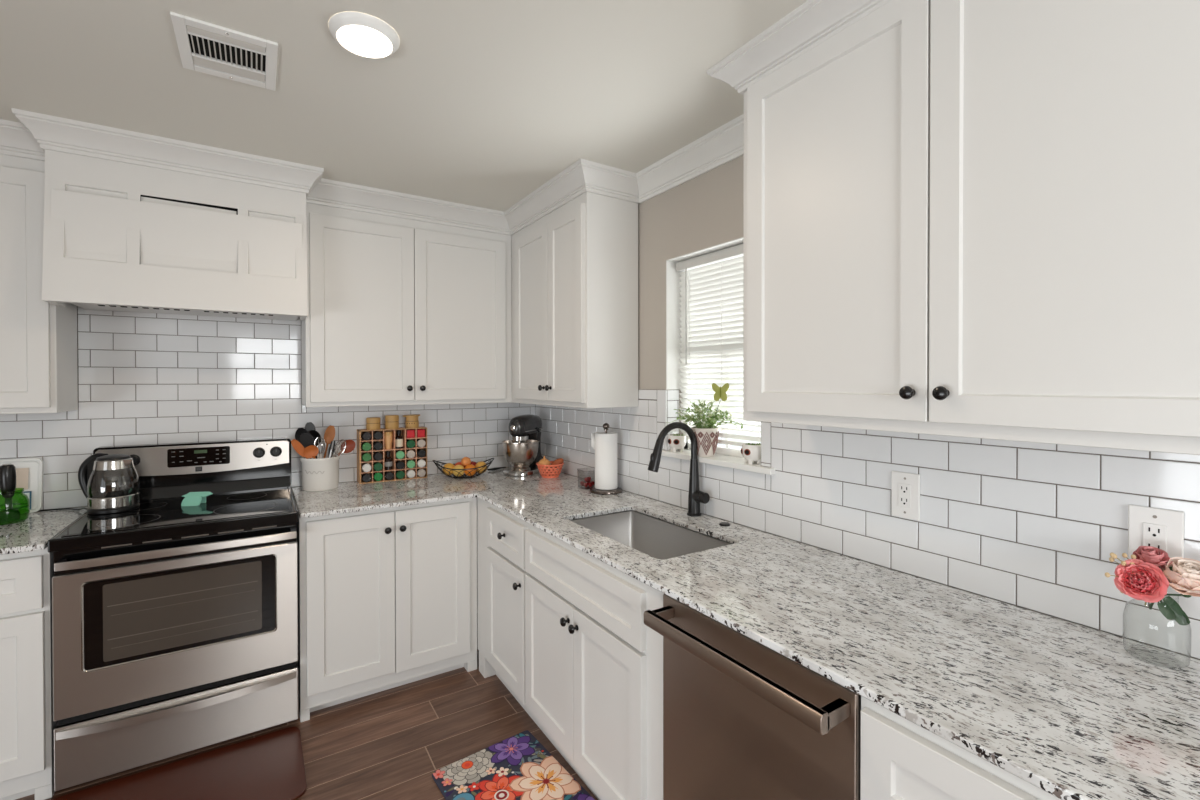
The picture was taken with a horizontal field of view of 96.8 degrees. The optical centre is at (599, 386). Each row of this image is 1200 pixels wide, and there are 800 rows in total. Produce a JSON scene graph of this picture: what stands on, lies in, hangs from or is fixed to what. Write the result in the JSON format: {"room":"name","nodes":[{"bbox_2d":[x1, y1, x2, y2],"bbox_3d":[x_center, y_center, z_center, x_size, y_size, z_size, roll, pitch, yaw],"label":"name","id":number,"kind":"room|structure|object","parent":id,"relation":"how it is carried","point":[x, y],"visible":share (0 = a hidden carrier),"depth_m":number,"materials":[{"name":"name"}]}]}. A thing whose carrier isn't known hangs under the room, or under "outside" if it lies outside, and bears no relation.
{"room":"kitchen","nodes":[
{"label":"kitchen","id":0,"kind":"room"},
{"bbox_2d":[37,453,139,514],"bbox_3d":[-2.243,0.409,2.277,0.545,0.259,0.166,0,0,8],"label":"electric kettle","id":1,"kind":"object","parent":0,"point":[109,484],"visible":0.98,"depth_m":2.21,"materials":[{"name":"silver metal"}]},
{"bbox_2d":[0,306,534,612],"bbox_3d":[-2.232,0.224,2.524,4.200,2.455,0.128,0,1,-33],"label":"wall","id":2,"kind":"structure","parent":0,"point":[144,378],"depth_m":2.61,"materials":[{"name":"tile"}]},
{"bbox_2d":[0,119,77,413],"bbox_3d":[-2.619,-0.446,1.970,0.918,1.105,0.376,0,1,-33],"label":"upper cabinet","id":3,"kind":"object","parent":2,"relation":"attached to","point":[39,363],"visible":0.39,"depth_m":2.07,"materials":[{"name":"white paint"}]},
{"bbox_2d":[11,108,323,320],"bbox_3d":[-1.827,-0.663,2.395,0.999,0.680,0.514,0,1,-33],"label":"range hood","id":4,"kind":"object","parent":2,"relation":"attached to","point":[134,221],"visible":1,"depth_m":2.19,"materials":[{"name":"white paint"}]},
{"bbox_2d":[0,306,534,509],"bbox_3d":[-1.656,0.064,2.821,2.891,0.939,0.008,0,1,-33],"label":"tile backsplash","id":5,"kind":"structure","parent":2,"relation":"attached to","point":[189,380],"depth_m":2.61,"materials":[{"name":"white tile"}]},
{"bbox_2d":[301,178,511,406],"bbox_3d":[-1.042,-0.456,2.983,1.082,1.105,0.376,0,1,-33],"label":"upper cabinet","id":6,"kind":"object","parent":2,"relation":"attached to","point":[409,296],"visible":0.89,"depth_m":2.83,"materials":[{"name":"white paint"}]},
{"bbox_2d":[15,613,597,799],"bbox_3d":[-0.777,1.526,0.382,4.320,0.120,5.320,0,1,-33],"label":"floor","id":7,"kind":"structure","parent":0,"point":[388,744],"depth_m":2.21,"materials":[{"name":"brown wood"}]},
{"bbox_2d":[0,547,56,799],"bbox_3d":[-2.348,1.010,1.966,0.594,0.892,0.685,0,1,-33],"label":"base cabinet","id":8,"kind":"object","parent":7,"relation":"on","point":[27,725],"visible":0.6,"depth_m":1.84,"materials":[{"name":"white paint"}]},
{"bbox_2d":[0,507,86,554],"bbox_3d":[-2.353,0.552,1.967,0.592,0.021,0.682,0,1,-33],"label":"countertop","id":9,"kind":"structure","parent":8,"relation":"on","point":[34,533],"depth_m":2.01,"materials":[{"name":"stone"}]},
{"bbox_2d":[0,488,29,524],"bbox_3d":[-2.356,0.475,2.118,0.123,0.129,0.123,0,1,-33],"label":"glass jar","id":10,"kind":"object","parent":9,"relation":"on","point":[14,505],"visible":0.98,"depth_m":2.10,"materials":[{"name":"green glass"}]},
{"bbox_2d":[0,464,15,491],"bbox_3d":[-2.349,0.420,2.117,0.060,0.226,0.060,0,1,-33],"label":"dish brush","id":11,"kind":"object","parent":10,"relation":"in","point":[7,471],"visible":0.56,"depth_m":2.10,"materials":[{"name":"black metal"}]},
{"bbox_2d":[0,458,43,512],"bbox_3d":[-2.511,0.424,2.245,0.228,0.232,0.042,0,1,-33],"label":"plastic tray","id":12,"kind":"object","parent":9,"relation":"on","point":[35,465],"visible":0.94,"depth_m":2.29,"materials":[{"name":"white paint"}]},
{"bbox_2d":[16,468,28,489],"bbox_3d":[-2.478,0.394,2.269,0.059,0.092,0.012,0,1,-33],"label":"card","id":13,"kind":"object","parent":12,"relation":"in","point":[21,473],"visible":0.61,"depth_m":2.27,"materials":[{"name":"beige"}]},
{"bbox_2d":[48,437,298,790],"bbox_3d":[-1.762,0.862,2.315,0.759,1.182,0.714,0,1,-33],"label":"range","id":14,"kind":"object","parent":7,"relation":"on","point":[175,626],"visible":0.82,"depth_m":2.07,"materials":[{"name":"silver metal"}]},
{"bbox_2d":[48,487,298,552],"bbox_3d":[-1.754,0.544,2.299,0.753,0.048,0.637,0,1,-33],"label":"cooktop","id":15,"kind":"object","parent":14,"relation":"in","point":[158,518],"depth_m":2.13,"materials":[{"name":"black glass"}]},
{"bbox_2d":[181,491,212,505],"bbox_3d":[-1.789,0.500,2.351,0.121,0.062,0.067,0,0,-9],"label":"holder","id":16,"kind":"object","parent":14,"relation":"on","point":[191,498],"visible":0.97,"depth_m":2.35,"materials":[{"name":"teal ceramic"}]},
{"bbox_2d":[50,727,306,799],"bbox_3d":[-1.549,1.451,1.839,0.917,0.010,0.457,0,1,-33],"label":"floor mat","id":17,"kind":"object","parent":7,"relation":"on","point":[270,766],"visible":1,"depth_m":1.97,"materials":[{"name":"brown plastic"}]},
{"bbox_2d":[297,497,476,721],"bbox_3d":[-1.119,1.002,2.756,0.792,0.892,0.685,0,1,-33],"label":"base cabinet","id":18,"kind":"object","parent":7,"relation":"on","point":[387,597],"visible":0.98,"depth_m":2.46,"materials":[{"name":"white paint"}]},
{"bbox_2d":[477,497,541,729],"bbox_3d":[-0.217,1.002,2.625,0.685,0.892,0.612,0,1,-33],"label":"base cabinet","id":19,"kind":"object","parent":7,"relation":"on","point":[500,534],"visible":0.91,"depth_m":2.42,"materials":[{"name":"white paint"}]},
{"bbox_2d":[432,730,594,799],"bbox_3d":[-0.258,1.448,1.839,0.412,0.012,0.700,0,1,-37],"label":"floral rug","id":20,"kind":"object","parent":7,"relation":"on","point":[517,767],"visible":1,"depth_m":1.97,"materials":[{"name":"multicoloured fabric"}]},
{"bbox_2d":[525,513,663,799],"bbox_3d":[0.185,1.007,1.998,0.685,0.892,0.876,0,1,-33],"label":"base cabinet","id":21,"kind":"object","parent":7,"relation":"on","point":[594,667],"visible":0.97,"depth_m":1.75,"materials":[{"name":"white paint"}]},
{"bbox_2d":[644,594,860,799],"bbox_3d":[0.549,1.012,1.373,0.712,0.890,0.564,0,1,-33],"label":"dishwasher","id":22,"kind":"object","parent":7,"relation":"on","point":[743,719],"visible":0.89,"depth_m":1.20,"materials":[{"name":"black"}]},
{"bbox_2d":[860,696,1060,799],"bbox_3d":[0.923,1.015,0.850,0.685,0.892,0.715,0,1,-33],"label":"base cabinet","id":23,"kind":"object","parent":7,"relation":"on","point":[900,759],"visible":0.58,"depth_m":0.89,"materials":[{"name":"white paint"}]},
{"bbox_2d":[291,467,1199,799],"bbox_3d":[-0.114,0.551,1.777,1.431,0.021,3.422,0,1,-33],"label":"countertop","id":24,"kind":"structure","parent":23,"relation":"on","point":[1064,708],"depth_m":1.13,"materials":[{"name":"stone"}]},
{"bbox_2d":[300,454,339,491],"bbox_3d":[-1.470,0.450,2.800,0.188,0.169,0.188,0,1,-33],"label":"utensil crock","id":25,"kind":"object","parent":24,"relation":"on","point":[322,474],"visible":0.92,"depth_m":2.73,"materials":[{"name":"white ceramic"}]},
{"bbox_2d":[291,439,308,458],"bbox_3d":[-1.484,0.393,2.736,0.183,0.261,0.014,0,1,-42],"label":"wooden spoon","id":26,"kind":"object","parent":25,"relation":"in","point":[299,448],"visible":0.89,"depth_m":2.69,"materials":[{"name":"orange wood"}]},
{"bbox_2d":[295,428,307,441],"bbox_3d":[-1.542,0.367,2.791,0.098,0.309,0.025,0,0,-15],"label":"ladle","id":27,"kind":"object","parent":25,"relation":"in","point":[299,431],"visible":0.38,"depth_m":2.78,"materials":[{"name":"black plastic"}]},
{"bbox_2d":[300,433,313,458],"bbox_3d":[-1.499,0.379,2.744,0.082,0.286,0.021,0,1,-43],"label":"spatula","id":28,"kind":"object","parent":25,"relation":"in","point":[306,439],"visible":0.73,"depth_m":2.73,"materials":[{"name":"black plastic"}]},
{"bbox_2d":[305,422,315,458],"bbox_3d":[-1.524,0.354,2.821,0.070,0.334,0.020,0,0,-8],"label":"spatula","id":29,"kind":"object","parent":25,"relation":"in","point":[309,426],"visible":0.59,"depth_m":2.82,"materials":[{"name":"black plastic"}]},
{"bbox_2d":[303,445,318,458],"bbox_3d":[-1.459,0.400,2.742,0.031,0.206,0.121,0,1,43],"label":"wooden spoon","id":30,"kind":"object","parent":25,"relation":"in","point":[310,451],"visible":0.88,"depth_m":2.73,"materials":[{"name":"orange wood"}]},
{"bbox_2d":[308,430,320,458],"bbox_3d":[-1.502,0.373,2.794,0.073,0.295,0.026,0,0,-23],"label":"ladle","id":31,"kind":"object","parent":25,"relation":"in","point":[314,433],"visible":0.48,"depth_m":2.80,"materials":[{"name":"black plastic"}]},
{"bbox_2d":[314,437,325,458],"bbox_3d":[-1.463,0.392,2.783,0.054,0.258,0.052,0,1,-33],"label":"whisk","id":32,"kind":"object","parent":25,"relation":"in","point":[320,454],"visible":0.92,"depth_m":2.78,"materials":[{"name":"silver metal"}]},
{"bbox_2d":[323,425,334,457],"bbox_3d":[-1.461,0.364,2.843,0.086,0.315,0.017,0,1,-33],"label":"wooden spoon","id":33,"kind":"object","parent":25,"relation":"in","point":[329,434],"visible":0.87,"depth_m":2.85,"materials":[{"name":"brown wood"}]},
{"bbox_2d":[328,441,334,457],"bbox_3d":[-1.414,0.403,2.779,0.062,0.238,0.016,0,1,-44],"label":"tongs","id":34,"kind":"object","parent":25,"relation":"in","point":[330,451],"visible":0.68,"depth_m":2.78,"materials":[{"name":"silver metal"}]},
{"bbox_2d":[334,439,345,456],"bbox_3d":[-1.391,0.399,2.807,0.106,0.245,0.052,0,0,6],"label":"whisk","id":35,"kind":"object","parent":25,"relation":"in","point":[337,454],"visible":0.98,"depth_m":2.80,"materials":[{"name":"silver metal"}]},
{"bbox_2d":[335,439,355,456],"bbox_3d":[-1.420,0.393,2.816,0.232,0.219,0.024,0,1,-33],"label":"wooden spoon","id":36,"kind":"object","parent":25,"relation":"in","point":[350,444],"visible":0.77,"depth_m":2.86,"materials":[{"name":"orange wood"}]},
{"bbox_2d":[357,426,426,483],"bbox_3d":[-1.191,0.386,3.061,0.366,0.293,0.092,0,1,-33],"label":"spice rack","id":37,"kind":"object","parent":24,"relation":"on","point":[360,440],"visible":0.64,"depth_m":3.04,"materials":[{"name":"brown wood"}]},
{"bbox_2d":[361,452,370,461],"bbox_3d":[-1.310,0.390,2.976,0.046,0.046,0.086,0,1,-33],"label":"spice jar","id":38,"kind":"object","parent":37,"relation":"on","point":[365,456],"visible":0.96,"depth_m":2.94,"materials":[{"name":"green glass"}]},
{"bbox_2d":[361,463,370,471],"bbox_3d":[-1.310,0.449,2.976,0.046,0.046,0.086,0,1,-33],"label":"spice jar","id":39,"kind":"object","parent":37,"relation":"on","point":[365,467],"visible":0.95,"depth_m":2.94,"materials":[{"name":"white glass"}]},
{"bbox_2d":[361,473,370,481],"bbox_3d":[-1.310,0.504,2.977,0.046,0.046,0.086,0,1,-33],"label":"spice jar","id":40,"kind":"object","parent":37,"relation":"in","point":[365,477],"visible":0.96,"depth_m":2.94,"materials":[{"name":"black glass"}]},
{"bbox_2d":[361,442,370,450],"bbox_3d":[-1.310,0.332,2.975,0.046,0.046,0.086,0,1,-33],"label":"spice jar","id":41,"kind":"object","parent":37,"relation":"on","point":[365,446],"visible":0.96,"depth_m":2.94,"materials":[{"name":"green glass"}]},
{"bbox_2d":[361,431,370,439],"bbox_3d":[-1.310,0.273,2.975,0.046,0.046,0.086,0,1,-33],"label":"spice jar","id":42,"kind":"object","parent":37,"relation":"on","point":[365,435],"visible":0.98,"depth_m":2.94,"materials":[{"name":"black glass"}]},
{"bbox_2d":[366,417,380,429],"bbox_3d":[-1.278,0.207,3.003,0.074,0.066,0.074,0,1,-33],"label":"canister","id":43,"kind":"object","parent":37,"relation":"on","point":[373,423],"visible":1,"depth_m":2.97,"materials":[{"name":"brown wood"}]},
{"bbox_2d":[373,451,382,460],"bbox_3d":[-1.260,0.390,3.008,0.046,0.046,0.086,0,1,-33],"label":"spice jar","id":44,"kind":"object","parent":37,"relation":"on","point":[378,456],"visible":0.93,"depth_m":2.97,"materials":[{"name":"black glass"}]},
{"bbox_2d":[373,462,382,470],"bbox_3d":[-1.260,0.448,3.008,0.046,0.046,0.086,0,1,-33],"label":"spice jar","id":45,"kind":"object","parent":37,"relation":"on","point":[377,466],"visible":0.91,"depth_m":2.98,"materials":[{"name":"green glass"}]},
{"bbox_2d":[373,441,382,449],"bbox_3d":[-1.260,0.331,3.007,0.046,0.046,0.086,0,1,-33],"label":"spice jar","id":46,"kind":"object","parent":37,"relation":"on","point":[377,445],"visible":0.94,"depth_m":2.97,"materials":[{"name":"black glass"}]},
{"bbox_2d":[373,472,382,480],"bbox_3d":[-1.260,0.504,3.009,0.046,0.046,0.086,0,1,-33],"label":"spice jar","id":47,"kind":"object","parent":37,"relation":"in","point":[377,476],"visible":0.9,"depth_m":2.98,"materials":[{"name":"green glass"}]},
{"bbox_2d":[373,431,382,439],"bbox_3d":[-1.260,0.273,3.007,0.046,0.046,0.086,0,1,-33],"label":"spice jar","id":48,"kind":"object","parent":37,"relation":"on","point":[377,435],"visible":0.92,"depth_m":2.97,"materials":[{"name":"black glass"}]},
{"bbox_2d":[384,431,392,448],"bbox_3d":[-1.207,0.304,3.034,0.049,0.100,0.049,0,1,-33],"label":"bottle","id":49,"kind":"object","parent":37,"relation":"on","point":[388,435],"visible":0.94,"depth_m":3.02,"materials":[{"name":"brown"}]},
{"bbox_2d":[384,451,392,469],"bbox_3d":[-1.207,0.419,3.034,0.046,0.104,0.046,0,1,-33],"label":"bottle","id":50,"kind":"object","parent":37,"relation":"on","point":[388,463],"visible":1,"depth_m":3.02,"materials":[{"name":"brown glass"}]},
{"bbox_2d":[384,471,393,479],"bbox_3d":[-1.210,0.503,3.041,0.046,0.046,0.086,0,1,-33],"label":"spice jar","id":51,"kind":"object","parent":37,"relation":"in","point":[388,475],"visible":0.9,"depth_m":3.01,"materials":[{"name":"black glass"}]},
{"bbox_2d":[385,415,398,428],"bbox_3d":[-1.194,0.201,3.058,0.074,0.076,0.074,0,1,-33],"label":"canister","id":52,"kind":"object","parent":37,"relation":"on","point":[391,421],"visible":1,"depth_m":3.03,"materials":[{"name":"brown wood"}]},
{"bbox_2d":[361,466,426,472],"bbox_3d":[-1.188,0.474,3.061,0.355,0.004,0.086,0,1,-33],"label":"shelf","id":53,"kind":"object","parent":37,"relation":"attached to","point":[394,468],"depth_m":3.05,"materials":[{"name":"brown wood"}]},
{"bbox_2d":[361,456,426,462],"bbox_3d":[-1.188,0.415,3.061,0.355,0.004,0.086,0,1,-33],"label":"shelf","id":54,"kind":"object","parent":37,"relation":"attached to","point":[394,458],"depth_m":3.06,"materials":[{"name":"brown wood"}]},
{"bbox_2d":[361,446,426,451],"bbox_3d":[-1.188,0.357,3.060,0.355,0.004,0.086,0,1,-33],"label":"shelf","id":55,"kind":"object","parent":37,"relation":"attached to","point":[404,448],"depth_m":3.06,"materials":[{"name":"brown wood"}]},
{"bbox_2d":[361,437,426,441],"bbox_3d":[-1.188,0.298,3.060,0.355,0.004,0.086,0,1,-33],"label":"shelf","id":56,"kind":"object","parent":37,"relation":"attached to","point":[371,439],"depth_m":3.05,"materials":[{"name":"brown wood"}]},
{"bbox_2d":[395,430,402,448],"bbox_3d":[-1.157,0.302,3.065,0.046,0.104,0.046,0,1,-33],"label":"bottle","id":57,"kind":"object","parent":37,"relation":"on","point":[398,439],"visible":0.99,"depth_m":3.05,"materials":[{"name":"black glass"}]},
{"bbox_2d":[395,460,404,468],"bbox_3d":[-1.160,0.448,3.072,0.046,0.046,0.086,0,1,-33],"label":"spice jar","id":58,"kind":"object","parent":37,"relation":"on","point":[399,464],"visible":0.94,"depth_m":3.04,"materials":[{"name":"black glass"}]},
{"bbox_2d":[395,450,404,458],"bbox_3d":[-1.161,0.389,3.072,0.046,0.046,0.086,0,1,-33],"label":"spice jar","id":59,"kind":"object","parent":37,"relation":"on","point":[399,454],"visible":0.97,"depth_m":3.04,"materials":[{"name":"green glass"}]},
{"bbox_2d":[395,470,404,478],"bbox_3d":[-1.160,0.503,3.073,0.046,0.046,0.086,0,1,-33],"label":"spice jar","id":60,"kind":"object","parent":37,"relation":"in","point":[399,474],"visible":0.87,"depth_m":3.04,"materials":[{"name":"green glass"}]},
{"bbox_2d":[406,429,414,437],"bbox_3d":[-1.112,0.272,3.105,0.044,0.046,0.077,0,1,-33],"label":"spice jar","id":61,"kind":"object","parent":37,"relation":"on","point":[410,433],"visible":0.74,"depth_m":3.07,"materials":[{"name":"red"}]},
{"bbox_2d":[406,459,414,467],"bbox_3d":[-1.111,0.447,3.104,0.046,0.046,0.086,0,1,-33],"label":"spice jar","id":62,"kind":"object","parent":37,"relation":"on","point":[409,463],"visible":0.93,"depth_m":3.07,"materials":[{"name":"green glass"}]},
{"bbox_2d":[403,414,419,427],"bbox_3d":[-1.102,0.201,3.117,0.096,0.076,0.096,0,1,-33],"label":"canister","id":63,"kind":"object","parent":37,"relation":"on","point":[411,421],"visible":1,"depth_m":3.09,"materials":[{"name":"brown wood"}]},
{"bbox_2d":[433,458,493,478],"bbox_3d":[-0.798,0.476,3.125,0.341,0.107,0.231,0,1,-33],"label":"fruit bowl","id":64,"kind":"object","parent":24,"relation":"on","point":[434,461],"visible":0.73,"depth_m":3.07,"materials":[{"name":"black metal"}]},
{"bbox_2d":[442,463,453,474],"bbox_3d":[-0.879,0.479,3.097,0.074,0.074,0.074,0,1,-33],"label":"apple","id":65,"kind":"object","parent":64,"relation":"in","point":[448,465],"visible":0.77,"depth_m":3.07,"materials":[{"name":"yellow food"}]},
{"bbox_2d":[453,465,464,476],"bbox_3d":[-0.818,0.485,3.082,0.070,0.070,0.070,0,1,-33],"label":"apple","id":66,"kind":"object","parent":64,"relation":"in","point":[455,473],"visible":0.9,"depth_m":3.06,"materials":[{"name":"yellow food"}]},
{"bbox_2d":[461,457,470,466],"bbox_3d":[-0.788,0.440,3.132,0.058,0.058,0.058,0,1,-33],"label":"apricot","id":67,"kind":"object","parent":64,"relation":"in","point":[465,461],"visible":0.81,"depth_m":3.11,"materials":[{"name":"orange food"}]},
{"bbox_2d":[465,464,475,475],"bbox_3d":[-0.756,0.484,3.101,0.070,0.070,0.070,0,1,-33],"label":"mandarin","id":68,"kind":"object","parent":64,"relation":"in","point":[468,466],"visible":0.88,"depth_m":3.08,"materials":[{"name":"orange food"}]},
{"bbox_2d":[475,461,486,472],"bbox_3d":[-0.704,0.476,3.151,0.072,0.072,0.072,0,1,-33],"label":"pear","id":69,"kind":"object","parent":64,"relation":"in","point":[481,463],"visible":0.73,"depth_m":3.13,"materials":[{"name":"yellow food"}]},
{"bbox_2d":[502,414,542,475],"bbox_3d":[-0.463,0.352,3.307,0.258,0.357,0.336,0,1,38],"label":"stand mixer","id":70,"kind":"object","parent":24,"relation":"on","point":[522,452],"visible":0.83,"depth_m":3.19,"materials":[{"name":"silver metal"}]},
{"bbox_2d":[502,439,538,469],"bbox_3d":[-0.484,0.417,3.256,0.228,0.170,0.228,0,1,-33],"label":"mixing bowl","id":71,"kind":"object","parent":70,"relation":"on","point":[521,454],"depth_m":3.18,"materials":[{"name":"silver metal"}]},
{"bbox_2d":[536,461,563,477],"bbox_3d":[-0.294,0.490,3.146,0.166,0.081,0.166,0,1,-33],"label":"colander","id":72,"kind":"object","parent":24,"relation":"on","point":[544,472],"visible":0.88,"depth_m":3.09,"materials":[{"name":"orange plastic"}]},
{"bbox_2d":[538,456,550,469],"bbox_3d":[-0.327,0.449,3.134,0.074,0.084,0.074,0,1,-33],"label":"onion","id":73,"kind":"object","parent":72,"relation":"in","point":[544,461],"visible":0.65,"depth_m":3.11,"materials":[{"name":"food"}]},
{"bbox_2d":[590,423,622,494],"bbox_3d":[0.031,0.359,2.710,0.168,0.350,0.168,0,1,-33],"label":"paper towel holder","id":74,"kind":"object","parent":24,"relation":"on","point":[606,426],"visible":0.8,"depth_m":2.66,"materials":[{"name":"grey metal"}]},
{"bbox_2d":[591,432,617,489],"bbox_3d":[0.030,0.374,2.709,0.118,0.278,0.116,0,1,-33],"label":"paper towel roll","id":75,"kind":"object","parent":74,"relation":"on","point":[604,444],"visible":0.99,"depth_m":2.66,"materials":[{"name":"white paper"}]},
{"bbox_2d":[570,510,730,558],"bbox_3d":[0.168,0.672,2.034,0.372,0.224,0.655,0,1,-33],"label":"sink","id":76,"kind":"object","parent":24,"relation":"in","point":[657,538],"visible":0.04,"depth_m":2.27,"materials":[{"name":"silver metal"}]},
{"bbox_2d":[648,422,709,516],"bbox_3d":[0.320,0.341,2.158,0.263,0.393,0.103,0,1,-33],"label":"faucet","id":77,"kind":"object","parent":24,"relation":"on","point":[695,496],"visible":1,"depth_m":2.20,"materials":[{"name":"black metal"}]},
{"bbox_2d":[1123,598,1190,668],"bbox_3d":[1.114,0.477,1.067,0.095,0.134,0.095,0,1,-33],"label":"glass vase","id":78,"kind":"object","parent":24,"relation":"on","point":[1133,598],"visible":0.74,"depth_m":1.04,"materials":[{"name":"clear glass"}]},
{"bbox_2d":[1105,552,1146,604],"bbox_3d":[1.048,0.384,1.060,0.111,0.113,0.032,0,0,-8],"label":"sprig","id":79,"kind":"object","parent":78,"relation":"in","point":[1113,556],"visible":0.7,"depth_m":1.05,"materials":[{"name":"beige plant"}]},
{"bbox_2d":[1114,559,1168,609],"bbox_3d":[1.065,0.393,1.033,0.092,0.106,0.066,0,0,-2],"label":"peony","id":80,"kind":"object","parent":78,"relation":"in","point":[1148,583],"visible":1,"depth_m":1.03,"materials":[{"name":"pink plant"}]},
{"bbox_2d":[1132,546,1172,606],"bbox_3d":[1.107,0.384,1.068,0.052,0.124,0.056,0,1,-33],"label":"peony","id":81,"kind":"object","parent":78,"relation":"in","point":[1150,554],"visible":0.62,"depth_m":1.06,"materials":[{"name":"pink plant"}]},
{"bbox_2d":[1157,566,1189,624],"bbox_3d":[1.115,0.406,1.040,0.029,0.114,0.049,0,1,-33],"label":"leaf sprig","id":82,"kind":"object","parent":78,"relation":"in","point":[1170,609],"visible":0.88,"depth_m":1.04,"materials":[{"name":"green plant"}]},
{"bbox_2d":[1160,557,1199,602],"bbox_3d":[1.142,0.391,1.032,0.086,0.111,0.091,0,1,-33],"label":"rose","id":83,"kind":"object","parent":78,"relation":"in","point":[1184,578],"visible":0.91,"depth_m":1.02,"materials":[{"name":"beige plant"}]},
{"bbox_2d":[0,0,807,211],"bbox_3d":[-0.780,-1.038,0.362,4.320,0.100,5.320,0,1,-33],"label":"ceiling","id":84,"kind":"structure","parent":0,"point":[478,103],"depth_m":1.76,"materials":[{"name":"white paint"}]},
{"bbox_2d":[170,11,277,90],"bbox_3d":[-1.113,-0.992,1.597,0.245,0.011,0.286,0,1,-33],"label":"ceiling vent","id":85,"kind":"object","parent":84,"relation":"in","point":[217,50],"visible":1,"depth_m":1.58,"materials":[{"name":"white metal"}]},
{"bbox_2d":[328,12,399,58],"bbox_3d":[-0.665,-0.985,1.506,0.185,0.024,0.185,0,1,-33],"label":"recessed light","id":86,"kind":"object","parent":84,"relation":"in","point":[361,34],"visible":1,"depth_m":1.48,"materials":[{"name":"white paint"}]},
{"bbox_2d":[535,155,1199,659],"bbox_3d":[0.993,0.228,1.511,0.148,2.455,5.320,0,1,-33],"label":"wall","id":87,"kind":"structure","parent":0,"point":[1036,527],"depth_m":1.53,"materials":[{"name":"tile"}]},
{"bbox_2d":[504,159,639,407],"bbox_3d":[-0.258,-0.457,2.973,0.384,1.105,1.241,0,1,-33],"label":"upper cabinet","id":88,"kind":"object","parent":87,"relation":"attached to","point":[574,238],"visible":0.96,"depth_m":2.58,"materials":[{"name":"white paint"}]},
{"bbox_2d":[636,114,743,202],"bbox_3d":[0.416,-0.951,2.201,0.080,0.107,0.936,0,1,-33],"label":"trim","id":89,"kind":"structure","parent":87,"relation":"attached to","point":[724,144],"depth_m":2.23,"materials":[{"name":"white paint"}]},
{"bbox_2d":[661,237,774,474],"bbox_3d":[0.502,-0.133,2.245,0.167,0.899,0.674,0,1,-33],"label":"window","id":90,"kind":"structure","parent":87,"relation":"in","point":[726,456],"depth_m":2.46,"materials":[{"name":"white paint"}]},
{"bbox_2d":[668,434,685,451],"bbox_3d":[0.348,0.253,2.413,0.086,0.080,0.083,0,1,-33],"label":"pot","id":91,"kind":"object","parent":90,"relation":"on","point":[675,441],"visible":1,"depth_m":2.38,"materials":[{"name":"white ceramic"}]},
{"bbox_2d":[667,400,742,456],"bbox_3d":[0.432,0.175,2.246,0.157,0.237,0.420,0,1,-33],"label":"potted plant","id":92,"kind":"object","parent":90,"relation":"on","point":[707,439],"visible":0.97,"depth_m":2.22,"materials":[{"name":"green plant"}]},
{"bbox_2d":[709,383,728,428],"bbox_3d":[0.477,0.089,2.193,0.039,0.210,0.105,0,1,-43],"label":"pick","id":93,"kind":"object","parent":92,"relation":"in","point":[720,392],"visible":1,"depth_m":2.17,"materials":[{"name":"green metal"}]},
{"bbox_2d":[676,244,760,445],"bbox_3d":[0.512,-0.167,2.260,0.048,0.818,0.541,0,1,-33],"label":"window blind","id":94,"kind":"object","parent":90,"relation":"attached to","point":[711,288],"visible":0.55,"depth_m":2.30,"materials":[{"name":"grey plastic"}]},
{"bbox_2d":[741,442,760,463],"bbox_3d":[0.587,0.255,2.048,0.086,0.080,0.083,0,1,-33],"label":"pot","id":95,"kind":"object","parent":90,"relation":"on","point":[751,452],"visible":0.96,"depth_m":2.02,"materials":[{"name":"white ceramic"}]},
{"bbox_2d":[535,390,1199,658],"bbox_3d":[0.567,0.277,2.113,0.082,0.518,3.591,0,1,-33],"label":"tile backsplash","id":96,"kind":"structure","parent":87,"relation":"attached to","point":[1167,479],"depth_m":1.43,"materials":[{"name":"white tile"}]},
{"bbox_2d":[891,471,919,520],"bbox_3d":[0.882,0.314,1.538,0.010,0.132,0.080,0,1,-33],"label":"wall outlet","id":97,"kind":"object","parent":87,"relation":"attached to","point":[905,487],"visible":1,"depth_m":1.53,"materials":[{"name":"white plastic"}]},
{"bbox_2d":[898,483,910,507],"bbox_3d":[0.879,0.314,1.536,0.002,0.068,0.035,0,1,-33],"label":"receptacle","id":98,"kind":"object","parent":97,"relation":"attached to","point":[904,489],"depth_m":1.54,"materials":[{"name":"white plastic"}]},
{"bbox_2d":[706,0,1199,454],"bbox_3d":[0.828,-0.445,1.284,0.384,1.105,1.215,0,1,-33],"label":"upper cabinet","id":99,"kind":"object","parent":87,"relation":"attached to","point":[962,218],"visible":1,"depth_m":1.11,"materials":[{"name":"white paint"}]},
{"bbox_2d":[1128,504,1183,558],"bbox_3d":[1.157,0.320,1.110,0.010,0.134,0.082,0,1,-33],"label":"wall outlet","id":100,"kind":"object","parent":87,"relation":"attached to","point":[1163,529],"visible":0.54,"depth_m":1.11,"materials":[{"name":"white plastic"}]},
{"bbox_2d":[1143,522,1166,551],"bbox_3d":[1.154,0.320,1.108,0.002,0.068,0.035,0,1,-33],"label":"receptacle","id":101,"kind":"object","parent":100,"relation":"attached to","point":[1154,533],"depth_m":1.11,"materials":[{"name":"white plastic"}]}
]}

